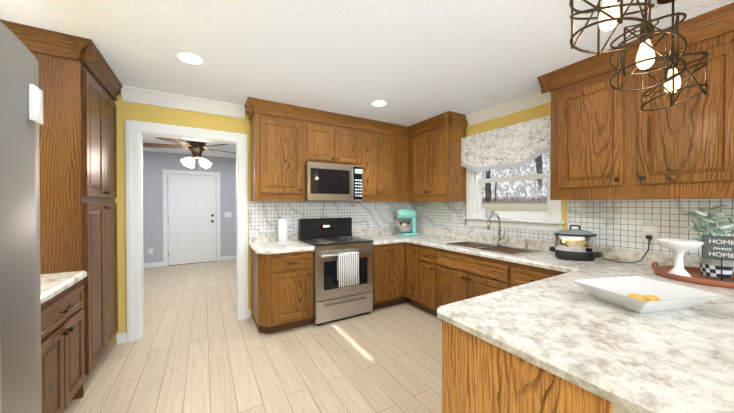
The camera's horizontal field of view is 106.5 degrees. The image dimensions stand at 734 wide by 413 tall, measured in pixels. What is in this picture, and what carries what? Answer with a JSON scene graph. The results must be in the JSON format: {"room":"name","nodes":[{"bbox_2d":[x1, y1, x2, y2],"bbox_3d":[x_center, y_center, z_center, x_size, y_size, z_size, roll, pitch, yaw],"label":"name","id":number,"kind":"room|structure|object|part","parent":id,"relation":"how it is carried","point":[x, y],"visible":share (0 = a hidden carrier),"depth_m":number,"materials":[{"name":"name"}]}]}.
{"room":"kitchen","nodes":[
{"label":"kitchen","id":0,"kind":"room"},
{"bbox_2d":[143,151,235,264],"bbox_3d":[-1.857,0.087,3.161,4.840,2.500,0.004,0,1,-31],"label":"wall","id":1,"kind":"structure","parent":0,"point":[155,164],"depth_m":3.04,"materials":[{"name":"grey paint"}]},
{"bbox_2d":[144,262,162,267],"bbox_3d":[-5.117,1.267,5.656,1.470,0.100,0.014,0,1,-31],"label":"baseboard","id":2,"kind":"structure","parent":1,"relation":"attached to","point":[155,264],"depth_m":5.94,"materials":[{"name":"white paint"}]},
{"bbox_2d":[168,174,215,264],"bbox_3d":[-3.999,0.291,6.301,0.920,2.018,0.028,0,1,-31],"label":"door","id":3,"kind":"structure","parent":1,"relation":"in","point":[191,225],"depth_m":6.28,"materials":[{"name":"white paint"}]},
{"bbox_2d":[163,169,220,265],"bbox_3d":[-3.997,0.249,6.297,1.110,2.125,0.039,0,1,-31],"label":"door frame","id":4,"kind":"structure","parent":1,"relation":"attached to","point":[165,217],"depth_m":6.12,"materials":[{"name":"white paint"}]},
{"bbox_2d":[224,212,231,216],"bbox_3d":[-3.385,0.199,6.677,0.160,0.120,0.008,0,1,-31],"label":"light switch","id":5,"kind":"object","parent":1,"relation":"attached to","point":[227,214],"depth_m":6.68,"materials":[{"name":"white plastic"}]},
{"bbox_2d":[221,255,235,260],"bbox_3d":[-2.688,1.255,7.097,1.940,0.100,0.014,0,1,-31],"label":"baseboard","id":6,"kind":"structure","parent":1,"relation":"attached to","point":[223,258],"depth_m":6.68,"materials":[{"name":"white paint"}]},
{"bbox_2d":[63,260,441,412],"bbox_3d":[-0.706,1.372,1.869,5.490,0.050,11.270,0,1,-31],"label":"floor","id":7,"kind":"structure","parent":0,"point":[198,347],"depth_m":2.38,"materials":[{"name":"brown wood"}]},
{"bbox_2d":[0,21,42,412],"bbox_3d":[-1.105,0.460,0.247,0.976,1.800,0.920,0,1,-31],"label":"fridge","id":8,"kind":"object","parent":7,"relation":"on","point":[21,106],"visible":1,"depth_m":0.72,"materials":[{"name":"silver metal"}]},
{"bbox_2d":[41,302,43,412],"bbox_3d":[-1.735,0.928,0.900,0.630,0.855,0.721,0,1,-31],"label":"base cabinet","id":9,"kind":"object","parent":7,"relation":"on","point":[42,303],"depth_m":1.42,"materials":[{"name":"brown wood"}]},
{"bbox_2d":[2,22,119,374],"bbox_3d":[-2.476,0.095,2.143,0.630,2.500,0.856,0,1,-31],"label":"tall cabinet","id":10,"kind":"object","parent":7,"relation":"on","point":[78,131],"depth_m":1.92,"materials":[{"name":"brown wood"}]},
{"bbox_3d":[-2.114,-0.525,2.126,0.020,0.900,0.385,0,1,-31],"label":"cab door","id":11,"kind":"part","parent":10,"relation":"part of","materials":[{"name":"brown wood"}]},
{"bbox_3d":[-2.114,0.590,2.135,0.020,1.240,0.385,0,1,-31],"label":"cab door","id":12,"kind":"part","parent":10,"relation":"part of","materials":[{"name":"brown wood"}]},
{"bbox_3d":[-2.316,-0.527,2.465,0.020,0.900,0.385,0,1,-31],"label":"cab door","id":13,"kind":"part","parent":10,"relation":"part of","materials":[{"name":"brown wood"}]},
{"bbox_3d":[-2.316,0.587,2.474,0.020,1.240,0.385,0,1,-31],"label":"cab door","id":14,"kind":"part","parent":10,"relation":"part of","materials":[{"name":"brown wood"}]},
{"bbox_2d":[41,274,87,412],"bbox_3d":[-2.088,0.923,1.495,0.630,0.855,0.663,0,1,-31],"label":"base cabinet","id":15,"kind":"object","parent":7,"relation":"on","point":[65,309],"depth_m":1.65,"materials":[{"name":"brown wood"}]},
{"bbox_3d":[-1.735,0.963,1.498,0.020,0.505,0.308,0,1,-31],"label":"cab door","id":16,"kind":"part","parent":15,"relation":"part of","materials":[{"name":"brown wood"}]},
{"bbox_2d":[40,270,79,297],"bbox_3d":[-1.913,0.478,1.177,0.604,0.040,1.384,0,1,-31],"label":"countertop","id":17,"kind":"structure","parent":15,"relation":"on","point":[49,282],"depth_m":1.69,"materials":[{"name":"white stone"}]},
{"bbox_3d":[-1.816,0.614,1.632,0.020,0.140,0.625,0,1,-31],"label":"cab drawer","id":18,"kind":"part","parent":15,"relation":"part of","materials":[{"name":"brown wood"}]},
{"bbox_3d":[-1.897,0.961,1.771,0.020,0.505,0.308,0,1,-31],"label":"cab door","id":19,"kind":"part","parent":15,"relation":"part of","materials":[{"name":"brown wood"}]},
{"bbox_2d":[251,250,313,333],"bbox_3d":[-0.992,0.909,3.169,0.570,0.855,0.629,0,1,-31],"label":"base cabinet","id":20,"kind":"object","parent":7,"relation":"on","point":[282,281],"depth_m":2.90,"materials":[{"name":"brown wood"}]},
{"bbox_2d":[249,242,314,253],"bbox_3d":[-1.004,0.462,3.166,0.590,0.040,0.615,0,1,-31],"label":"countertop","id":21,"kind":"structure","parent":20,"relation":"on","point":[264,247],"depth_m":3.04,"materials":[{"name":"white stone"}]},
{"bbox_2d":[276,214,288,243],"bbox_3d":[-1.020,0.266,3.319,0.150,0.348,0.150,0,1,-31],"label":"paper towel holder","id":22,"kind":"object","parent":21,"relation":"on","point":[282,231],"visible":1,"depth_m":3.27,"materials":[{"name":"white paper"}]},
{"bbox_3d":[-0.802,0.951,2.928,0.420,0.505,0.020,0,1,-31],"label":"cab door","id":23,"kind":"part","parent":20,"relation":"part of","materials":[{"name":"brown wood"}]},
{"bbox_3d":[-0.802,0.604,2.925,0.420,0.140,0.020,0,1,-31],"label":"cab drawer","id":24,"kind":"part","parent":20,"relation":"part of","materials":[{"name":"brown wood"}]},
{"bbox_2d":[298,217,372,325],"bbox_3d":[-0.388,0.747,3.453,0.746,1.175,0.738,0,1,-31],"label":"range","id":25,"kind":"object","parent":7,"relation":"on","point":[343,273],"visible":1,"depth_m":3.20,"materials":[{"name":"silver metal"}]},
{"bbox_2d":[337,251,359,287],"bbox_3d":[-0.216,0.718,3.158,0.270,0.379,0.056,0,1,-31],"label":"towel","id":26,"kind":"object","parent":25,"relation":"hanging from","point":[347,261],"depth_m":3.14,"materials":[{"name":"white fabric"}]},
{"bbox_2d":[372,242,403,309],"bbox_3d":[0.124,0.904,3.831,0.505,0.855,0.629,0,1,-31],"label":"base cabinet","id":27,"kind":"object","parent":7,"relation":"on","point":[388,257],"depth_m":3.57,"materials":[{"name":"brown wood"}]},
{"bbox_3d":[0.185,0.864,3.513,0.235,0.670,0.020,0,1,-31],"label":"cab door","id":28,"kind":"part","parent":27,"relation":"part of","materials":[{"name":"brown wood"}]},
{"bbox_3d":[0.396,0.863,3.638,0.235,0.670,0.020,0,1,-31],"label":"cab door","id":29,"kind":"part","parent":27,"relation":"part of","materials":[{"name":"brown wood"}]},
{"bbox_2d":[360,234,435,241],"bbox_3d":[0.399,0.455,3.999,1.154,0.040,0.615,0,1,-31],"label":"countertop","id":30,"kind":"structure","parent":27,"relation":"on","point":[375,237],"depth_m":3.86,"materials":[{"name":"white stone"}]},
{"bbox_2d":[396,209,418,235],"bbox_3d":[0.592,0.235,4.125,0.345,0.397,0.216,0,1,-31],"label":"stand mixer","id":31,"kind":"object","parent":30,"relation":"on","point":[407,228],"visible":1,"depth_m":4.06,"materials":[{"name":"teal metal"}]},
{"bbox_2d":[404,242,415,306],"bbox_3d":[0.853,0.905,3.757,0.630,0.855,0.283,0,1,-31],"label":"base cabinet","id":32,"kind":"object","parent":7,"relation":"on","point":[409,247],"depth_m":3.64,"materials":[{"name":"brown wood"}]},
{"bbox_3d":[0.597,0.864,3.592,0.020,0.670,0.230,0,1,-31],"label":"cab door","id":33,"kind":"part","parent":32,"relation":"part of","materials":[{"name":"brown wood"}]},
{"bbox_2d":[416,242,435,313],"bbox_3d":[1.002,0.907,3.507,0.630,0.855,0.299,0,1,-31],"label":"base cabinet","id":34,"kind":"object","parent":7,"relation":"on","point":[423,253],"depth_m":3.41,"materials":[{"name":"brown wood"}]},
{"bbox_3d":[0.740,0.600,3.349,0.020,0.140,0.270,0,1,-31],"label":"cab drawer","id":35,"kind":"part","parent":34,"relation":"part of","materials":[{"name":"brown wood"}]},
{"bbox_3d":[0.740,0.948,3.352,0.020,0.505,0.270,0,1,-31],"label":"cab door","id":36,"kind":"part","parent":34,"relation":"part of","materials":[{"name":"brown wood"}]},
{"bbox_2d":[432,246,507,315],"bbox_3d":[1.308,0.911,2.991,0.630,0.855,0.900,0,1,-31],"label":"base cabinet","id":37,"kind":"object","parent":7,"relation":"on","point":[457,275],"depth_m":2.87,"materials":[{"name":"brown wood"}]},
{"bbox_3d":[0.933,0.951,3.025,0.020,0.505,0.430,0,1,-31],"label":"cab door","id":38,"kind":"part","parent":37,"relation":"part of","materials":[{"name":"brown wood"}]},
{"bbox_3d":[1.046,0.605,2.833,0.020,0.140,0.870,0,1,-31],"label":"cab drawer","id":39,"kind":"part","parent":37,"relation":"part of","materials":[{"name":"brown wood"}]},
{"bbox_3d":[1.158,0.954,2.647,0.020,0.505,0.430,0,1,-31],"label":"cab door","id":40,"kind":"part","parent":37,"relation":"part of","materials":[{"name":"brown wood"}]},
{"bbox_2d":[404,238,611,269],"bbox_3d":[1.300,0.463,3.013,0.612,0.040,2.001,0,1,-31],"label":"countertop","id":41,"kind":"structure","parent":37,"relation":"on","point":[542,257],"depth_m":2.45,"materials":[{"name":"white stone"}]},
{"bbox_2d":[444,242,535,253],"bbox_3d":[1.314,0.526,2.986,0.468,0.174,0.876,0,1,-31],"label":"sink","id":42,"kind":"object","parent":41,"relation":"in","point":[492,246],"depth_m":3.01,"materials":[{"name":"metal"}]},
{"bbox_2d":[488,214,507,245],"bbox_3d":[1.426,0.256,3.025,0.235,0.366,0.097,0,1,-31],"label":"faucet","id":43,"kind":"object","parent":41,"relation":"on","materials":[{"name":"silver metal"}]},
{"bbox_2d":[524,242,527,249],"bbox_3d":[1.632,0.397,2.824,0.067,0.088,0.033,0,1,-31],"label":"soap dispenser","id":44,"kind":"object","parent":41,"relation":"on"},
{"bbox_2d":[550,225,602,260],"bbox_3d":[1.772,0.302,2.337,0.262,0.292,0.370,0,1,-31],"label":"slow cooker","id":45,"kind":"object","parent":41,"relation":"on","point":[579,244],"visible":1,"depth_m":2.26,"materials":[{"name":"silver metal"}]},
{"bbox_2d":[602,235,651,262],"bbox_3d":[2.039,0.333,2.157,0.179,0.227,0.248,0,1,-31],"label":"cord","id":46,"kind":"object","parent":41,"relation":"on","point":[648,237],"visible":1,"depth_m":2.11,"materials":[{"name":"black plastic"}]},
{"bbox_2d":[436,314,639,412],"bbox_3d":[1.108,0.924,1.355,1.430,0.855,0.600,0,1,-31],"label":"base cabinet","id":47,"kind":"object","parent":7,"relation":"on","point":[481,373],"depth_m":0.99,"materials":[{"name":"brown wood"}]},
{"bbox_2d":[440,262,733,412],"bbox_3d":[1.495,0.477,1.291,2.034,0.040,1.100,0,1,-31],"label":"countertop","id":48,"kind":"structure","parent":47,"relation":"on","point":[682,360],"depth_m":0.97,"materials":[{"name":"white stone"}]},
{"bbox_2d":[571,276,726,312],"bbox_3d":[1.275,0.415,1.275,0.430,0.082,0.330,0,0,-11],"label":"serving dish","id":49,"kind":"object","parent":48,"relation":"on","point":[638,294],"visible":1,"depth_m":1.28,"materials":[{"name":"white ceramic"}]},
{"bbox_2d":[652,205,733,287],"bbox_3d":[2.115,0.222,1.714,0.458,0.461,0.460,0,1,-31],"label":"wood tray","id":50,"kind":"object","parent":48,"relation":"on","point":[716,262],"visible":1,"depth_m":1.70,"materials":[{"name":"brown"}]},
{"bbox_2d":[687,205,733,277],"bbox_3d":[2.198,0.215,1.741,0.288,0.447,0.250,0,1,-31],"label":"plant pot","id":51,"kind":"object","parent":50,"relation":"on","point":[709,267],"depth_m":1.73,"materials":[{"name":"grey"}]},
{"bbox_2d":[508,258,571,289],"bbox_3d":[1.672,0.916,2.379,0.630,0.855,0.525,0,1,-31],"label":"base cabinet","id":52,"kind":"object","parent":7,"relation":"on","point":[519,273],"depth_m":2.30,"materials":[{"name":"brown wood"}]},
{"bbox_3d":[1.403,0.609,2.231,0.020,0.140,0.470,0,1,-31],"label":"cab drawer","id":53,"kind":"part","parent":52,"relation":"part of","materials":[{"name":"brown wood"}]},
{"bbox_2d":[109,93,411,344],"bbox_3d":[-1.146,0.084,3.511,4.560,2.500,0.120,0,1,-31],"label":"wall","id":54,"kind":"structure","parent":0,"point":[126,110],"depth_m":2.75,"materials":[{"name":"yellow paint"}]},
{"bbox_2d":[117,332,126,339],"bbox_3d":[-3.129,1.293,2.424,1.590,0.100,0.018,0,1,-31],"label":"baseboard","id":55,"kind":"structure","parent":54,"relation":"attached to","point":[122,337],"depth_m":2.69,"materials":[{"name":"white paint"}]},
{"bbox_2d":[121,85,244,118],"bbox_3d":[-1.899,-1.100,2.928,1.100,0.123,0.098,0,1,-31],"label":"crown molding","id":56,"kind":"structure","parent":54,"relation":"attached to","point":[202,105],"depth_m":2.88,"materials":[{"name":"white paint"}]},
{"bbox_2d":[125,119,247,341],"bbox_3d":[-1.933,0.240,3.044,1.110,2.195,0.170,0,1,-31],"label":"trim","id":57,"kind":"structure","parent":54,"relation":"attached to","point":[136,132],"depth_m":2.80,"materials":[{"name":"white paint"}]},
{"bbox_2d":[248,98,307,201],"bbox_3d":[-1.066,-0.614,3.282,0.570,1.100,0.339,0,1,-31],"label":"upper cabinet","id":58,"kind":"object","parent":54,"relation":"attached to","point":[278,131],"depth_m":3.13,"materials":[{"name":"brown wood"}]},
{"bbox_3d":[-0.980,-0.568,3.147,0.470,0.830,0.020,0,1,-31],"label":"cab door","id":59,"kind":"part","parent":58,"relation":"part of","materials":[{"name":"brown wood"}]},
{"bbox_2d":[249,226,400,241],"bbox_3d":[-0.333,0.386,3.910,2.504,0.100,0.020,0,1,-31],"label":"backsplash","id":60,"kind":"structure","parent":54,"relation":"attached to","point":[379,229],"depth_m":3.55,"materials":[{"name":"white stone"}]},
{"bbox_2d":[308,110,363,165],"bbox_3d":[-0.494,-0.854,3.619,0.760,0.625,0.339,0,1,-31],"label":"upper cabinet","id":61,"kind":"object","parent":54,"relation":"attached to","point":[332,138],"depth_m":3.48,"materials":[{"name":"brown wood"}]},
{"bbox_3d":[-0.567,-0.777,3.390,0.350,0.415,0.020,0,1,-31],"label":"cab door","id":62,"kind":"part","parent":61,"relation":"part of","materials":[{"name":"brown wood"}]},
{"bbox_2d":[305,162,362,200],"bbox_3d":[-0.463,-0.303,3.571,0.746,0.463,0.460,0,1,-31],"label":"microwave","id":63,"kind":"object","parent":61,"relation":"attached to","point":[331,182],"visible":0.96,"depth_m":3.39,"materials":[{"name":"silver metal"}]},
{"bbox_3d":[-0.258,-0.779,3.574,0.350,0.415,0.020,0,1,-31],"label":"cab door","id":64,"kind":"part","parent":61,"relation":"part of","materials":[{"name":"brown wood"}]},
{"bbox_2d":[349,118,391,201],"bbox_3d":[0.054,-0.619,3.946,0.515,1.100,0.339,0,1,-31],"label":"upper cabinet","id":65,"kind":"object","parent":54,"relation":"attached to","point":[377,168],"depth_m":3.81,"materials":[{"name":"brown wood"}]},
{"bbox_3d":[0.039,-0.573,3.752,0.240,0.830,0.020,0,1,-31],"label":"cab door","id":66,"kind":"part","parent":65,"relation":"part of","materials":[{"name":"brown wood"}]},
{"bbox_3d":[0.254,-0.574,3.879,0.240,0.830,0.020,0,1,-31],"label":"cab door","id":67,"kind":"part","parent":65,"relation":"part of","materials":[{"name":"brown wood"}]},
{"bbox_2d":[389,214,392,221],"bbox_3d":[0.380,0.177,4.330,0.080,0.124,0.008,0,1,-31],"label":"electrical outlet","id":68,"kind":"object","parent":54,"relation":"attached to","point":[390,217],"visible":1,"depth_m":4.33,"materials":[{"name":"white plastic"}]},
{"bbox_2d":[392,124,407,201],"bbox_3d":[0.550,-0.622,4.241,0.639,1.100,0.339,0,1,-31],"label":"upper cabinet","id":69,"kind":"object","parent":54,"relation":"attached to","point":[399,133],"depth_m":4.02,"materials":[{"name":"brown wood"}]},
{"bbox_2d":[0,0,733,157],"bbox_3d":[-0.706,-1.178,1.848,5.490,0.050,11.270,0,1,-31],"label":"ceiling","id":70,"kind":"structure","parent":0,"point":[410,62],"depth_m":1.96,"materials":[{"name":"white paint"}]},
{"bbox_2d":[143,137,234,168],"bbox_3d":[-2.370,-0.833,3.810,1.241,0.669,1.203,0,1,-31],"label":"fan","id":71,"kind":"object","parent":70,"relation":"hanging from","point":[197,148],"visible":0.85,"depth_m":3.68,"materials":[{"name":"brown wood"}]},
{"bbox_3d":[-2.340,-0.912,3.771,0.236,0.509,0.236,0,1,-31],"label":"motor","id":72,"kind":"part","parent":71,"relation":"part of","materials":[{"name":"brown metal"}]},
{"bbox_2d":[176,52,203,64],"bbox_3d":[-1.378,-1.151,2.136,0.185,0.005,0.185,0,1,-31],"label":"recessed light","id":73,"kind":"object","parent":70,"relation":"in","point":[189,58],"visible":1,"depth_m":2.13,"materials":[{"name":"white paint"}]},
{"bbox_2d":[371,100,386,106],"bbox_3d":[0.138,-1.159,3.089,0.185,0.005,0.185,0,1,-31],"label":"recessed light","id":74,"kind":"object","parent":70,"relation":"in","point":[378,103],"visible":1,"depth_m":3.08,"materials":[{"name":"white paint"}]},
{"bbox_2d":[484,95,499,100],"bbox_3d":[1.326,-1.158,2.921,0.155,0.005,0.155,0,1,-31],"label":"recessed light","id":75,"kind":"object","parent":70,"relation":"in","point":[490,97],"visible":1,"depth_m":2.91,"materials":[{"name":"white paint"}]},
{"bbox_2d":[569,0,654,55],"bbox_3d":[0.923,-0.880,1.045,0.246,0.529,0.244,0,1,-31],"label":"pendant light","id":76,"kind":"object","parent":70,"relation":"hanging from","point":[610,15],"visible":1,"depth_m":1.03,"materials":[{"name":"brown metal"}]},
{"bbox_2d":[609,0,686,90],"bbox_3d":[1.273,-0.859,1.253,0.244,0.577,0.251,0,1,-31],"label":"pendant light","id":77,"kind":"object","parent":70,"relation":"hanging from","point":[645,57],"visible":0.94,"depth_m":1.24,"materials":[{"name":"brown metal"}]},
{"bbox_2d":[640,0,708,110],"bbox_3d":[1.637,-0.849,1.468,0.247,0.599,0.244,0,1,-31],"label":"pendant light","id":78,"kind":"object","parent":70,"relation":"hanging from","point":[672,86],"visible":0.81,"depth_m":1.45,"materials":[{"name":"brown metal"}]},
{"bbox_2d":[466,102,566,231],"bbox_3d":[2.605,0.100,1.539,0.120,2.500,7.100,0,1,-31],"label":"wall","id":79,"kind":"structure","parent":0,"point":[540,111],"depth_m":3.02,"materials":[{"name":"yellow paint"}]},
{"bbox_2d":[408,111,467,201],"bbox_3d":[0.958,-0.619,3.853,0.340,1.100,0.783,0,1,-31],"label":"upper cabinet","id":80,"kind":"object","parent":79,"relation":"attached to","point":[436,173],"depth_m":3.60,"materials":[{"name":"brown wood"}]},
{"bbox_3d":[0.757,-0.574,3.879,0.020,0.830,0.310,0,1,-31],"label":"cab door","id":81,"kind":"part","parent":80,"relation":"part of","materials":[{"name":"brown wood"}]},
{"bbox_3d":[0.920,-0.572,3.604,0.020,0.830,0.310,0,1,-31],"label":"cab door","id":82,"kind":"part","parent":80,"relation":"part of","materials":[{"name":"brown wood"}]},
{"bbox_2d":[452,214,456,222],"bbox_3d":[1.196,0.162,3.762,0.008,0.124,0.080,0,1,-31],"label":"electrical outlet","id":83,"kind":"object","parent":79,"relation":"attached to","point":[454,218],"visible":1,"depth_m":3.75,"materials":[{"name":"white plastic"}]},
{"bbox_2d":[466,89,550,125],"bbox_3d":[1.557,-1.101,3.082,0.097,0.123,1.040,0,1,-31],"label":"crown molding","id":84,"kind":"structure","parent":79,"relation":"attached to","point":[533,99],"depth_m":3.03,"materials":[{"name":"white paint"}]},
{"bbox_2d":[463,152,563,231],"bbox_3d":[1.625,-0.310,3.130,0.180,1.105,1.142,0,1,-31],"label":"window unit","id":85,"kind":"structure","parent":79,"relation":"in","point":[550,219],"depth_m":3.08,"materials":[{"name":"white paint"}]},
{"bbox_2d":[479,208,494,217],"bbox_3d":[1.456,0.075,3.320,0.054,0.115,0.192,0,1,-31],"label":"decor","id":86,"kind":"object","parent":85,"relation":"on","point":[482,211],"visible":0.83,"depth_m":3.35,"materials":[{"name":"white paint"}]},
{"bbox_2d":[461,115,550,171],"bbox_3d":[1.557,-0.647,3.077,0.104,0.472,1.155,0,1,-31],"label":"fabric valance","id":87,"kind":"object","parent":85,"relation":"attached to","point":[515,145],"visible":0.88,"depth_m":3.01,"materials":[{"name":"white fabric"}]},
{"bbox_2d":[568,222,577,228],"bbox_3d":[1.916,0.212,2.549,0.008,0.124,0.080,0,1,-31],"label":"electrical outlet","id":88,"kind":"object","parent":79,"relation":"attached to","point":[573,227],"visible":0.29,"depth_m":2.55,"materials":[{"name":"white plastic"}]},
{"bbox_2d":[416,226,733,271],"bbox_3d":[1.691,0.394,2.933,0.020,0.100,3.726,0,1,-31],"label":"backsplash","id":89,"kind":"structure","parent":79,"relation":"attached to","point":[651,256],"depth_m":2.35,"materials":[{"name":"white stone"}]},
{"bbox_2d":[548,43,627,201],"bbox_3d":[1.893,-0.606,2.278,0.340,1.100,0.532,0,1,-31],"label":"upper cabinet","id":90,"kind":"object","parent":79,"relation":"attached to","point":[589,117],"depth_m":2.17,"materials":[{"name":"brown wood"}]},
{"bbox_2d":[642,225,656,241],"bbox_3d":[2.176,0.210,2.111,0.008,0.124,0.080,0,1,-31],"label":"electrical outlet","id":91,"kind":"object","parent":79,"relation":"attached to","point":[649,230],"visible":0.86,"depth_m":2.11,"materials":[{"name":"white plastic"}]},
{"bbox_2d":[624,2,733,201],"bbox_3d":[2.160,-0.602,1.828,0.340,1.100,0.513,0,1,-31],"label":"upper cabinet","id":92,"kind":"object","parent":79,"relation":"attached to","point":[683,151],"depth_m":1.73,"materials":[{"name":"brown wood"}]},
{"label":"outside","id":93,"kind":"structure","parent":0,"visible":0},
{"bbox_2d":[481,153,548,211],"bbox_3d":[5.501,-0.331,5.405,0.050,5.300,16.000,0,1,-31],"label":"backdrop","id":94,"kind":"structure","parent":93,"point":[526,195],"depth_m":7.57,"materials":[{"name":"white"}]}
]}

